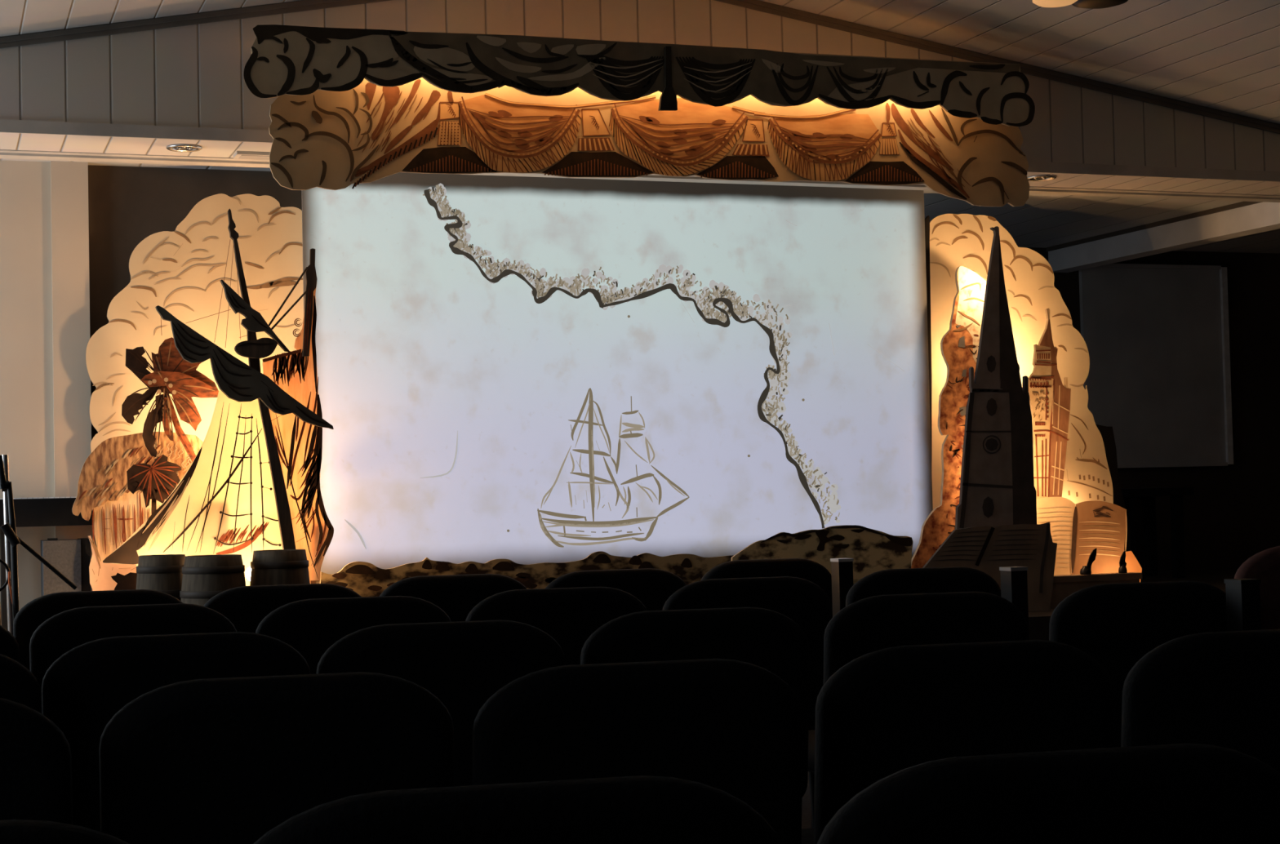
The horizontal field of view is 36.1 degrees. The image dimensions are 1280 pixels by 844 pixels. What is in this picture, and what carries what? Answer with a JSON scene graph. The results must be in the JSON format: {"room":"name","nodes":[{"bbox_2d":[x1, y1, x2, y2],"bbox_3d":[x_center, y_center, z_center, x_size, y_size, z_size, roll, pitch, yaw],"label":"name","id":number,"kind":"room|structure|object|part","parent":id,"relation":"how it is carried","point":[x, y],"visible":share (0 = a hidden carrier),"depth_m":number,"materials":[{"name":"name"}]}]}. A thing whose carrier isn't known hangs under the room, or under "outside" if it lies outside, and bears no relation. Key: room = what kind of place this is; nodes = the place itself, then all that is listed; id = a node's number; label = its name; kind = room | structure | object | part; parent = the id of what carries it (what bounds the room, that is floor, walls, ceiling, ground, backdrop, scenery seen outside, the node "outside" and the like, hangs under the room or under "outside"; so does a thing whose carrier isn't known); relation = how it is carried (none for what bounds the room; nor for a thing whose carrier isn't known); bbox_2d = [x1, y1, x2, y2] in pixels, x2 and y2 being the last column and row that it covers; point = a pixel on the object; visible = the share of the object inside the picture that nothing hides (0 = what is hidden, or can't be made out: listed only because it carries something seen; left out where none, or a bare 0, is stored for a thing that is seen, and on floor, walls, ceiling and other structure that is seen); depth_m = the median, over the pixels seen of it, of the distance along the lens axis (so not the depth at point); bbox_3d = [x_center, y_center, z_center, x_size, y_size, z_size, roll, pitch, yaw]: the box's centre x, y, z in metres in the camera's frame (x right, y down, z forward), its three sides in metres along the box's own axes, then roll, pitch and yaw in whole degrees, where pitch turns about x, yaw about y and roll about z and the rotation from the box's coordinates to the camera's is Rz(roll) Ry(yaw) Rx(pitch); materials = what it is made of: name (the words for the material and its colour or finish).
{"room":"event venue","nodes":[
{"label":"event venue","id":0,"kind":"room"},
{"bbox_2d":[0,160,54,609],"bbox_3d":[-3.552,0.171,8.351,2.348,2.620,0.120,-1,-2,-20],"label":"wall","id":1,"kind":"structure","parent":0,"point":[26,349],"depth_m":8.62,"materials":[{"name":"white paint"}]},
{"bbox_2d":[50,160,93,591],"bbox_3d":[-2.498,0.158,8.654,0.158,2.620,0.024,-1,-2,-20],"label":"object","id":2,"kind":"structure","parent":1,"relation":"attached to","point":[70,281],"depth_m":8.66,"materials":[{"name":"white paint"}]},
{"bbox_2d":[88,164,302,557],"bbox_3d":[-1.890,0.156,8.978,1.206,2.620,0.070,-1,-2,-20],"label":"wall","id":3,"kind":"structure","parent":0,"point":[127,205],"depth_m":8.85,"materials":[{"name":"paint"}]},
{"bbox_2d":[0,0,1279,195],"bbox_3d":[0.145,-1.567,8.830,9.660,0.837,0.390,-1,-2,-20],"label":"wall","id":4,"kind":"structure","parent":0,"point":[188,76],"depth_m":8.36,"materials":[{"name":"white wood"}]},
{"bbox_2d":[166,144,201,151],"bbox_3d":[-1.871,-1.123,8.063,0.144,0.009,0.144,-1,-2,-20],"label":"recessed light","id":5,"kind":"object","parent":4,"relation":"in","point":[175,148],"visible":1,"depth_m":8.06,"materials":[{"name":"silver metal"}]},
{"bbox_2d":[233,151,270,159],"bbox_3d":[-1.577,-1.120,8.275,0.253,0.016,0.110,-1,-2,-20],"label":"ceiling hatch","id":6,"kind":"object","parent":4,"relation":"attached to","point":[238,154],"visible":0.64,"depth_m":8.22,"materials":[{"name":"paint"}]},
{"bbox_2d":[0,0,1279,133],"bbox_3d":[0.211,-1.557,8.645,9.660,0.868,0.022,-1,-2,-20],"label":"trim","id":7,"kind":"structure","parent":4,"relation":"attached to","point":[305,5],"depth_m":8.83,"materials":[{"name":"white wood"}]},
{"bbox_2d":[0,149,1279,202],"bbox_3d":[0.064,-1.160,9.065,9.660,0.074,0.140,-1,-2,-20],"label":"trim","id":8,"kind":"structure","parent":4,"relation":"attached to","point":[4,153],"depth_m":9.12,"materials":[{"name":"paint"}]},
{"bbox_2d":[268,77,1029,206],"bbox_3d":[0.126,-1.257,8.523,3.480,0.624,0.168,-1,-2,-20],"label":"stage valance","id":9,"kind":"object","parent":4,"relation":"attached to","point":[367,132],"visible":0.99,"depth_m":8.38,"materials":[{"name":"paint"}]},
{"bbox_2d":[1026,174,1056,181],"bbox_3d":[1.914,-1.163,9.376,0.144,0.009,0.144,-1,-2,-20],"label":"recessed light","id":10,"kind":"object","parent":4,"relation":"in","point":[1042,177],"visible":0.97,"depth_m":9.38,"materials":[{"name":"silver metal"}]},
{"bbox_2d":[0,0,1279,124],"bbox_3d":[1.783,-1.818,4.139,9.760,0.946,9.620,-1,-2,-20],"label":"ceiling","id":11,"kind":"structure","parent":0,"point":[1220,55],"depth_m":8.66,"materials":[{"name":"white wood"}]},
{"bbox_2d":[1032,0,1128,8],"bbox_3d":[1.626,-1.718,7.259,0.387,0.358,0.228,-1,-2,-20],"label":"ceiling lamp","id":12,"kind":"object","parent":11,"relation":"attached to","point":[1088,4],"visible":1,"depth_m":7.25,"materials":[{"name":"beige glass"}]},
{"bbox_3d":[1.526,-1.583,7.217,0.169,0.090,0.169,-1,-2,-20],"label":"lamp shade","id":13,"kind":"part","parent":12,"relation":"part of","materials":[{"name":"orange glass"}]},
{"bbox_2d":[0,158,1279,253],"bbox_3d":[0.269,-1.188,10.587,11.080,0.080,2.580,-1,-2,-20],"label":"ceiling","id":14,"kind":"structure","parent":0,"point":[1044,220],"depth_m":11.13,"materials":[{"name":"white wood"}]},
{"bbox_2d":[801,772,811,828],"bbox_3d":[1.946,1.247,3.919,9.660,0.100,9.350,-1,-2,-20],"label":"floor","id":15,"kind":"structure","parent":0,"point":[806,799],"depth_m":6.74,"materials":[{"name":"carpet"}]},
{"bbox_2d":[0,625,19,662],"bbox_3d":[-1.751,0.887,4.783,0.498,0.854,0.559,-1,-2,-14],"label":"chair","id":16,"kind":"object","parent":15,"relation":"on","point":[9,646],"visible":0.15,"depth_m":4.59,"materials":[{"name":"black fabric"}]},
{"bbox_2d":[0,653,41,713],"bbox_3d":[-1.370,0.840,3.703,0.498,0.854,0.559,-1,-2,-14],"label":"chair","id":17,"kind":"object","parent":15,"relation":"on","point":[18,684],"visible":0.34,"depth_m":3.51,"materials":[{"name":"black fabric"}]},
{"bbox_2d":[0,697,72,824],"bbox_3d":[-1.062,0.801,2.823,0.498,0.854,0.559,-1,-2,-14],"label":"chair","id":18,"kind":"object","parent":15,"relation":"on","point":[36,757],"visible":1,"depth_m":2.63,"materials":[{"name":"black fabric"}]},
{"bbox_2d":[0,455,76,622],"bbox_3d":[-2.250,0.763,7.214,0.269,1.285,0.254,-3,-3,37],"label":"microphone stand","id":19,"kind":"object","parent":15,"relation":"on","point":[9,529],"visible":0.62,"depth_m":7.18,"materials":[{"name":"black metal"}]},
{"bbox_2d":[0,559,12,625],"bbox_3d":[-2.343,0.953,7.169,0.159,0.908,0.084,-1,-2,-20],"label":"cable","id":20,"kind":"object","parent":19,"relation":"attached to","point":[7,581],"visible":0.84,"depth_m":7.21,"materials":[{"name":"black plastic"}]},
{"bbox_3d":[-2.293,0.978,7.207,0.039,0.858,0.009,-1,-2,-20],"label":"cord","id":21,"kind":"part","parent":20,"relation":"part of","materials":[{"name":"orange plastic"}]},
{"bbox_3d":[-2.204,0.497,7.200,0.270,0.247,0.015,-1,-2,-20],"label":"boom arm","id":22,"kind":"part","parent":19,"relation":"part of","materials":[{"name":"black metal"}]},
{"bbox_2d":[0,819,129,843],"bbox_3d":[-0.658,0.753,1.763,0.498,0.854,0.559,-1,-2,-14],"label":"chair","id":23,"kind":"object","parent":15,"relation":"on","point":[11,831],"visible":1,"depth_m":1.55,"materials":[{"name":"black fabric"}]},
{"bbox_2d":[13,589,182,671],"bbox_3d":[-1.604,0.924,5.909,0.498,0.854,0.559,-1,-2,-14],"label":"chair","id":24,"kind":"object","parent":15,"relation":"on","point":[34,613],"visible":0.2,"depth_m":5.63,"materials":[{"name":"black fabric"}]},
{"bbox_2d":[29,603,236,714],"bbox_3d":[-1.294,0.886,5.063,0.498,0.854,0.559,-1,-2,-14],"label":"chair","id":25,"kind":"object","parent":15,"relation":"on","point":[66,630],"visible":0.21,"depth_m":4.80,"materials":[{"name":"black fabric"}]},
{"bbox_2d":[41,631,310,831],"bbox_3d":[-0.926,0.838,3.950,0.498,0.854,0.559,-1,-2,-14],"label":"chair","id":26,"kind":"object","parent":15,"relation":"on","point":[84,688],"visible":0.4,"depth_m":3.68,"materials":[{"name":"black fabric"}]},
{"bbox_2d":[98,671,453,843],"bbox_3d":[-0.562,0.796,3.018,0.498,0.854,0.559,-1,-2,-14],"label":"chair","id":27,"kind":"object","parent":15,"relation":"on","point":[227,760],"visible":0.93,"depth_m":2.77,"materials":[{"name":"black fabric"}]},
{"bbox_2d":[203,583,360,633],"bbox_3d":[-1.099,0.917,6.030,0.498,0.854,0.559,-1,-2,-14],"label":"chair","id":28,"kind":"object","parent":15,"relation":"on","point":[246,607],"visible":0.19,"depth_m":5.76,"materials":[{"name":"black fabric"}]},
{"bbox_2d":[255,595,451,674],"bbox_3d":[-0.770,0.879,5.188,0.498,0.854,0.559,-1,-2,-14],"label":"chair","id":29,"kind":"object","parent":15,"relation":"on","point":[310,626],"visible":0.25,"depth_m":4.92,"materials":[{"name":"black fabric"}]},
{"bbox_2d":[315,619,565,786],"bbox_3d":[-0.441,0.833,4.126,0.498,0.854,0.559,-1,-2,-14],"label":"chair","id":30,"kind":"object","parent":15,"relation":"on","point":[463,664],"visible":0.3,"depth_m":3.88,"materials":[{"name":"black fabric"}]},
{"bbox_2d":[379,573,527,622],"bbox_3d":[-0.638,0.922,6.467,0.498,0.854,0.559,-1,-2,-14],"label":"chair","id":31,"kind":"object","parent":15,"relation":"on","point":[456,595],"visible":0.14,"depth_m":6.22,"materials":[{"name":"black fabric"}]},
{"bbox_2d":[253,775,781,843],"bbox_3d":[-0.160,0.748,1.925,0.498,0.854,0.559,-1,-2,-14],"label":"chair","id":32,"kind":"object","parent":15,"relation":"on","point":[637,809],"visible":1,"depth_m":1.68,"materials":[{"name":"black fabric"}]},
{"bbox_2d":[465,586,646,665],"bbox_3d":[-0.267,0.876,5.431,0.498,0.854,0.559,-1,-2,-14],"label":"chair","id":33,"kind":"object","parent":15,"relation":"on","point":[570,615],"visible":0.18,"depth_m":5.18,"materials":[{"name":"black fabric"}]},
{"bbox_2d":[545,568,686,610],"bbox_3d":[-0.128,0.915,6.607,0.498,0.854,0.559,-1,-2,-14],"label":"chair","id":34,"kind":"object","parent":15,"relation":"on","point":[653,588],"visible":0.17,"depth_m":6.37,"materials":[{"name":"black fabric"}]},
{"bbox_2d":[472,658,803,843],"bbox_3d":[-0.048,0.788,3.106,0.498,0.854,0.559,-1,-2,-14],"label":"chair","id":35,"kind":"object","parent":15,"relation":"on","point":[734,727],"visible":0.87,"depth_m":2.86,"materials":[{"name":"black fabric"}]},
{"bbox_2d":[580,607,809,797],"bbox_3d":[0.070,0.830,4.366,0.498,0.854,0.559,-1,-2,-14],"label":"chair","id":36,"kind":"object","parent":15,"relation":"on","point":[770,640],"visible":0.22,"depth_m":4.12,"materials":[{"name":"black fabric"}]},
{"bbox_2d":[662,576,831,828],"bbox_3d":[0.256,0.877,5.785,0.498,0.854,0.559,-1,-2,-14],"label":"chair","id":37,"kind":"object","parent":15,"relation":"on","point":[802,601],"visible":0.25,"depth_m":5.56,"materials":[{"name":"black fabric"}]},
{"bbox_3d":[0.305,0.657,5.575,0.498,0.432,0.110,-1,-2,-14],"label":"backrest","id":38,"kind":"part","parent":37,"relation":"part of","materials":[{"name":"black fabric"}]},
{"bbox_3d":[0.500,0.993,5.670,0.027,0.602,0.071,0,-2,-26],"label":"leg","id":39,"kind":"part","parent":37,"relation":"part of","materials":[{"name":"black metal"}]},
{"bbox_2d":[701,558,832,617],"bbox_3d":[0.404,0.926,7.238,0.498,0.854,0.559,-1,-2,-14],"label":"chair","id":40,"kind":"object","parent":15,"relation":"on","point":[813,571],"visible":0.17,"depth_m":6.99,"materials":[{"name":"black fabric"}]},
{"bbox_2d":[830,558,853,617],"bbox_3d":[0.691,0.891,6.614,0.070,0.862,0.120,-1,-2,-20],"label":"end post","id":41,"kind":"object","parent":15,"relation":"on","point":[842,569],"visible":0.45,"depth_m":6.60,"materials":[{"name":"black plastic"}]},
{"bbox_2d":[811,566,1000,828],"bbox_3d":[0.813,0.878,6.174,0.498,0.854,0.559,-1,-2,-14],"label":"chair","id":42,"kind":"object","parent":15,"relation":"on","point":[957,579],"visible":0.21,"depth_m":5.92,"materials":[{"name":"black fabric"}]},
{"bbox_3d":[0.862,0.658,5.963,0.498,0.432,0.110,-1,-2,-14],"label":"backrest","id":43,"kind":"part","parent":42,"relation":"part of","materials":[{"name":"black fabric"}]},
{"bbox_2d":[808,591,1027,773],"bbox_3d":[0.616,0.832,4.772,0.498,0.854,0.559,-1,-2,-14],"label":"chair","id":44,"kind":"object","parent":15,"relation":"on","point":[864,626],"visible":0.29,"depth_m":4.51,"materials":[{"name":"black fabric"}]},
{"bbox_3d":[0.602,0.801,4.826,0.460,0.067,0.450,-1,-2,-14],"label":"seat","id":45,"kind":"part","parent":44,"relation":"part of","materials":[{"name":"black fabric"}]},
{"bbox_3d":[0.665,0.613,4.562,0.498,0.432,0.110,-1,-2,-14],"label":"backrest","id":46,"kind":"part","parent":44,"relation":"part of","materials":[{"name":"black fabric"}]},
{"bbox_2d":[801,640,1113,843],"bbox_3d":[0.467,0.783,3.318,0.498,0.854,0.559,-1,-2,-14],"label":"chair","id":47,"kind":"object","parent":15,"relation":"on","point":[886,712],"visible":0.7,"depth_m":3.06,"materials":[{"name":"black fabric"}]},
{"bbox_3d":[0.453,0.753,3.372,0.460,0.067,0.450,-1,-2,-14],"label":"seat","id":48,"kind":"part","parent":47,"relation":"part of","materials":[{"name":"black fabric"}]},
{"bbox_2d":[999,566,1029,639],"bbox_3d":[1.081,0.847,5.620,0.070,0.862,0.120,-1,-2,-20],"label":"end post","id":49,"kind":"object","parent":15,"relation":"on","point":[1014,582],"visible":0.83,"depth_m":5.61,"materials":[{"name":"black plastic"}]},
{"bbox_2d":[817,743,1279,843],"bbox_3d":[0.352,0.741,2.054,0.498,0.854,0.559,-1,-2,-14],"label":"chair","id":50,"kind":"object","parent":15,"relation":"on","point":[1175,793],"visible":1,"depth_m":1.80,"materials":[{"name":"black fabric"}]},
{"bbox_2d":[1048,580,1226,747],"bbox_3d":[1.189,0.828,5.035,0.498,0.854,0.559,-1,-2,-14],"label":"chair","id":51,"kind":"object","parent":15,"relation":"on","point":[1116,624],"visible":0.2,"depth_m":4.78,"materials":[{"name":"black fabric"}]},
{"bbox_2d":[1120,629,1279,773],"bbox_3d":[0.976,0.776,3.446,0.498,0.854,0.559,-1,-2,-14],"label":"chair","id":52,"kind":"object","parent":15,"relation":"on","point":[1221,689],"visible":0.57,"depth_m":3.17,"materials":[{"name":"black fabric"}]},
{"bbox_2d":[1223,577,1261,631],"bbox_3d":[1.437,0.803,4.641,0.070,0.862,0.120,-1,-2,-20],"label":"end post","id":53,"kind":"object","parent":15,"relation":"on","point":[1242,595],"visible":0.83,"depth_m":4.63,"materials":[{"name":"black plastic"}]},
{"bbox_2d":[1234,546,1279,630],"bbox_3d":[1.759,0.787,5.293,0.498,0.929,0.559,-1,-2,-6],"label":"upholstered chair","id":54,"kind":"object","parent":15,"relation":"on","point":[1264,566],"visible":0.17,"depth_m":5.02,"materials":[{"name":"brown fabric"}]},
{"bbox_2d":[1028,568,1237,640],"bbox_3d":[0.471,1.202,10.092,11.080,0.500,3.250,-1,-2,-20],"label":"floor","id":55,"kind":"structure","parent":0,"point":[1038,620],"depth_m":11.68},
{"bbox_2d":[1,454,13,635],"bbox_3d":[-2.404,0.525,7.515,0.200,0.801,0.200,-1,-2,-20],"label":"pole stand","id":56,"kind":"object","parent":55,"relation":"on","point":[5,457],"visible":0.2,"depth_m":7.50,"materials":[{"name":"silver metal"}]},
{"bbox_2d":[0,496,93,630],"bbox_3d":[-2.699,0.643,8.372,0.734,0.639,0.220,-1,-2,-20],"label":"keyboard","id":57,"kind":"object","parent":55,"relation":"on","point":[33,511],"visible":0.66,"depth_m":8.32,"materials":[{"name":"black plastic"}]},
{"bbox_3d":[-2.706,0.706,8.372,0.030,0.515,0.150,-1,-2,-20],"label":"leg","id":58,"kind":"part","parent":57,"relation":"part of","materials":[{"name":"black metal"}]},
{"bbox_2d":[40,537,90,595],"bbox_3d":[-2.461,0.728,8.422,0.193,0.464,0.200,-1,-2,-20],"label":"loudspeaker","id":59,"kind":"object","parent":55,"relation":"on","point":[71,557],"visible":0.6,"depth_m":8.33,"materials":[{"name":"grey carpet"}]},
{"bbox_3d":[-2.495,0.499,8.345,0.040,0.010,0.040,-1,-2,-20],"label":"corner knob","id":60,"kind":"part","parent":59,"relation":"part of","materials":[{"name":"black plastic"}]},
{"bbox_2d":[111,572,137,590],"bbox_3d":[-2.064,0.771,7.952,0.146,0.324,0.012,-1,-2,-20],"label":"cutout","id":61,"kind":"object","parent":55,"relation":"on","point":[126,582],"visible":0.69,"depth_m":7.95,"materials":[{"name":"paint"}]},
{"bbox_2d":[71,431,203,591],"bbox_3d":[-2.031,0.496,8.432,0.782,0.908,0.092,-1,-2,-20],"label":"thatched hut","id":62,"kind":"object","parent":55,"relation":"on","point":[117,513],"visible":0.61,"depth_m":8.34,"materials":[{"name":"paint"}]},
{"bbox_2d":[126,454,181,513],"bbox_3d":[-2.049,0.541,8.303,0.225,0.808,0.028,-1,-2,-20],"label":"bush","id":63,"kind":"object","parent":55,"relation":"on","point":[157,481],"visible":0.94,"depth_m":8.30,"materials":[{"name":"paint"}]},
{"bbox_2d":[136,554,185,600],"bbox_3d":[-1.907,0.729,7.850,0.219,0.394,0.218,-1,-2,-20],"label":"barrel","id":64,"kind":"object","parent":55,"relation":"on","point":[162,572],"visible":0.39,"depth_m":7.77,"materials":[{"name":"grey wood"}]},
{"bbox_2d":[121,337,218,462],"bbox_3d":[-1.992,0.292,8.363,0.409,1.308,0.050,-1,-2,-20],"label":"palm tree","id":65,"kind":"object","parent":55,"relation":"on","point":[172,375],"visible":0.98,"depth_m":8.36,"materials":[{"name":"paint"}]},
{"bbox_2d":[102,389,282,586],"bbox_3d":[-1.855,0.387,8.238,0.780,1.102,0.066,-1,-2,-20],"label":"sail","id":66,"kind":"object","parent":55,"relation":"on","point":[224,503],"visible":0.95,"depth_m":8.25,"materials":[{"name":"paint"}]},
{"bbox_2d":[85,193,303,452],"bbox_3d":[-1.968,-0.034,8.792,0.985,1.990,0.062,-1,-2,-20],"label":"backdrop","id":67,"kind":"structure","parent":55,"relation":"on","point":[180,271],"depth_m":8.79,"materials":[{"name":"paint"}]},
{"bbox_2d":[179,554,245,605],"bbox_3d":[-1.680,0.722,7.752,0.263,0.390,0.262,-1,-2,-20],"label":"barrel","id":68,"kind":"object","parent":55,"relation":"on","point":[204,577],"visible":0.52,"depth_m":7.65,"materials":[{"name":"brown wood"}]},
{"bbox_2d":[155,208,333,549],"bbox_3d":[-1.619,0.025,8.039,0.699,1.802,0.242,0,-2,-33],"label":"mast","id":69,"kind":"object","parent":55,"relation":"on","point":[239,381],"visible":0.99,"depth_m":8.03,"materials":[{"name":"paint"}]},
{"bbox_2d":[244,566,251,581],"bbox_3d":[-1.598,0.762,8.125,0.064,0.333,0.062,-1,-2,-20],"label":"lamp","id":70,"kind":"object","parent":55,"relation":"on","point":[248,571],"visible":0.23,"depth_m":8.11,"materials":[{"name":"white"}]},
{"bbox_2d":[249,549,310,586],"bbox_3d":[-1.439,0.714,7.860,0.249,0.402,0.248,-1,-2,-20],"label":"barrel","id":71,"kind":"object","parent":55,"relation":"on","point":[276,566],"visible":0.33,"depth_m":7.77,"materials":[{"name":"brown wood"}]},
{"bbox_2d":[262,248,333,583],"bbox_3d":[-1.457,0.097,8.353,0.292,1.672,0.082,-1,-2,-20],"label":"cutout","id":72,"kind":"object","parent":55,"relation":"on","point":[299,442],"visible":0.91,"depth_m":8.34,"materials":[{"name":"paint"}]},
{"bbox_2d":[320,551,733,596],"bbox_3d":[-0.349,0.759,8.890,2.235,0.337,0.016,-1,-2,-20],"label":"rocks","id":73,"kind":"object","parent":55,"relation":"on","point":[365,579],"visible":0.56,"depth_m":8.82,"materials":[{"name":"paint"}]},
{"bbox_2d":[301,172,933,574],"bbox_3d":[-0.030,-0.128,9.329,3.130,2.126,0.054,-1,-2,-20],"label":"projection screen","id":74,"kind":"object","parent":55,"relation":"on","point":[520,370],"visible":1,"depth_m":9.27,"materials":[{"name":"grey fabric"}]},
{"bbox_2d":[730,524,913,585],"bbox_3d":[0.850,0.703,9.283,0.988,0.422,0.016,-1,-2,-20],"label":"rock mound","id":75,"kind":"object","parent":55,"relation":"on","point":[872,551],"visible":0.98,"depth_m":9.32,"materials":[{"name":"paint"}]},
{"bbox_2d":[924,215,931,446],"bbox_3d":[1.441,-0.062,9.896,0.092,1.967,0.020,-1,-2,-20],"label":"strip","id":76,"kind":"object","parent":55,"relation":"on","point":[927,218],"visible":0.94,"depth_m":9.92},
{"bbox_2d":[911,265,986,568],"bbox_3d":[1.531,0.068,9.751,0.569,1.694,0.064,-1,-2,-20],"label":"cutout","id":77,"kind":"object","parent":55,"relation":"on","point":[959,347],"visible":0.46,"depth_m":9.74,"materials":[{"name":"paint"}]},
{"bbox_2d":[922,522,1057,611],"bbox_3d":[1.600,0.687,9.205,0.774,0.414,0.085,-1,-2,-20],"label":"cutout","id":78,"kind":"object","parent":55,"relation":"on","point":[986,549],"visible":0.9,"depth_m":9.21,"materials":[{"name":"paint"}]},
{"bbox_2d":[955,226,1036,529],"bbox_3d":[1.668,-0.018,9.336,0.433,1.829,0.064,-1,-2,-20],"label":"cutout","id":79,"kind":"object","parent":55,"relation":"on","point":[997,484],"visible":0.97,"depth_m":9.32,"materials":[{"name":"paint"}]},
{"bbox_2d":[929,213,1113,509],"bbox_3d":[1.962,-0.077,10.211,1.085,1.996,0.062,-1,-2,-20],"label":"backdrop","id":80,"kind":"structure","parent":55,"relation":"on","point":[966,240],"depth_m":10.22,"materials":[{"name":"paint"}]},
{"bbox_2d":[1028,307,1071,498],"bbox_3d":[2.052,0.168,9.870,0.250,1.479,0.064,-1,-2,-20],"label":"clock tower","id":81,"kind":"object","parent":55,"relation":"on","point":[1049,399],"visible":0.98,"depth_m":9.85,"materials":[{"name":"paint"}]},
{"bbox_2d":[1036,497,1127,575],"bbox_3d":[2.131,0.637,9.788,0.689,0.531,0.022,-1,-2,-20],"label":"open book","id":82,"kind":"object","parent":55,"relation":"on","point":[1077,529],"visible":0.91,"depth_m":9.81,"materials":[{"name":"paint"}]},
{"bbox_2d":[1049,572,1142,608],"bbox_3d":[2.170,0.813,9.482,0.533,0.155,0.100,-1,-2,-20],"label":"ledge","id":83,"kind":"object","parent":55,"relation":"on","point":[1064,585],"visible":0.45,"depth_m":9.42,"materials":[{"name":"paint"}]},
{"bbox_2d":[1080,547,1097,574],"bbox_3d":[2.163,0.672,9.475,0.092,0.126,0.056,-1,-2,-20],"label":"inkwell","id":84,"kind":"object","parent":83,"relation":"on","point":[1086,570],"visible":1,"depth_m":9.47,"materials":[{"name":"black plastic"}]},
{"bbox_2d":[1080,565,1091,574],"bbox_3d":[2.147,0.715,9.468,0.056,0.042,0.056,-1,-2,-20],"label":"pot","id":85,"kind":"object","parent":84,"relation":"on","point":[1086,570],"depth_m":9.45,"materials":[{"name":"black plastic"}]},
{"bbox_2d":[1118,550,1127,573],"bbox_3d":[2.343,0.679,9.540,0.043,0.110,0.042,-1,-2,-20],"label":"inkwell","id":86,"kind":"object","parent":83,"relation":"on","point":[1122,564],"visible":1,"depth_m":9.53,"materials":[{"name":"black plastic"}]},
{"bbox_2d":[1118,564,1127,573],"bbox_3d":[2.344,0.713,9.539,0.042,0.042,0.042,-1,-2,-20],"label":"pot","id":87,"kind":"object","parent":86,"relation":"on","point":[1122,569],"depth_m":9.52,"materials":[{"name":"black ceramic"}]},
{"bbox_2d":[1095,424,1129,551],"bbox_3d":[2.587,0.477,11.137,0.419,0.927,0.020,-1,-2,-20],"label":"stage set cutout","id":88,"kind":"object","parent":55,"relation":"on","point":[1107,433],"visible":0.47,"depth_m":11.18},
{"bbox_2d":[1124,551,1142,582],"bbox_3d":[2.477,0.777,9.943,0.141,0.248,0.014,-1,-2,-20],"label":"cutout","id":89,"kind":"object","parent":55,"relation":"on","point":[1132,564],"visible":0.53,"depth_m":9.94,"materials":[{"name":"paint"}]},
{"bbox_2d":[1026,247,1279,573],"bbox_3d":[-0.121,0.213,11.704,11.080,2.620,0.100,-1,-2,-20],"label":"wall","id":90,"kind":"structure","parent":0,"point":[1232,516],"depth_m":13.15,"materials":[{"name":"black paint"}]},
{"bbox_2d":[1078,263,1233,467],"bbox_3d":[3.398,-0.369,12.913,1.108,1.333,0.058,-1,-2,-20],"label":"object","id":91,"kind":"object","parent":90,"relation":"attached to","point":[1156,337],"visible":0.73,"depth_m":12.92,"materials":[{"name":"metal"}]},
{"bbox_2d":[1045,201,1279,272],"bbox_3d":[3.115,-1.098,11.552,0.155,0.160,2.470,-1,-2,-20],"label":"beam","id":92,"kind":"structure","parent":0,"point":[1241,219],"depth_m":11.48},
{"bbox_3d":[0.140,-1.483,8.359,2.732,0.043,0.155,-1,-2,-20],"label":"batten","id":93,"kind":"object","parent":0,"visible":0},
{"bbox_2d":[243,24,1035,126],"bbox_3d":[0.085,-1.429,8.317,3.524,0.312,0.222,-1,-2,-20],"label":"valance","id":94,"kind":"object","parent":93,"relation":"hanging from","point":[283,60],"visible":1,"depth_m":8.16,"materials":[{"name":"paint"}]}
]}

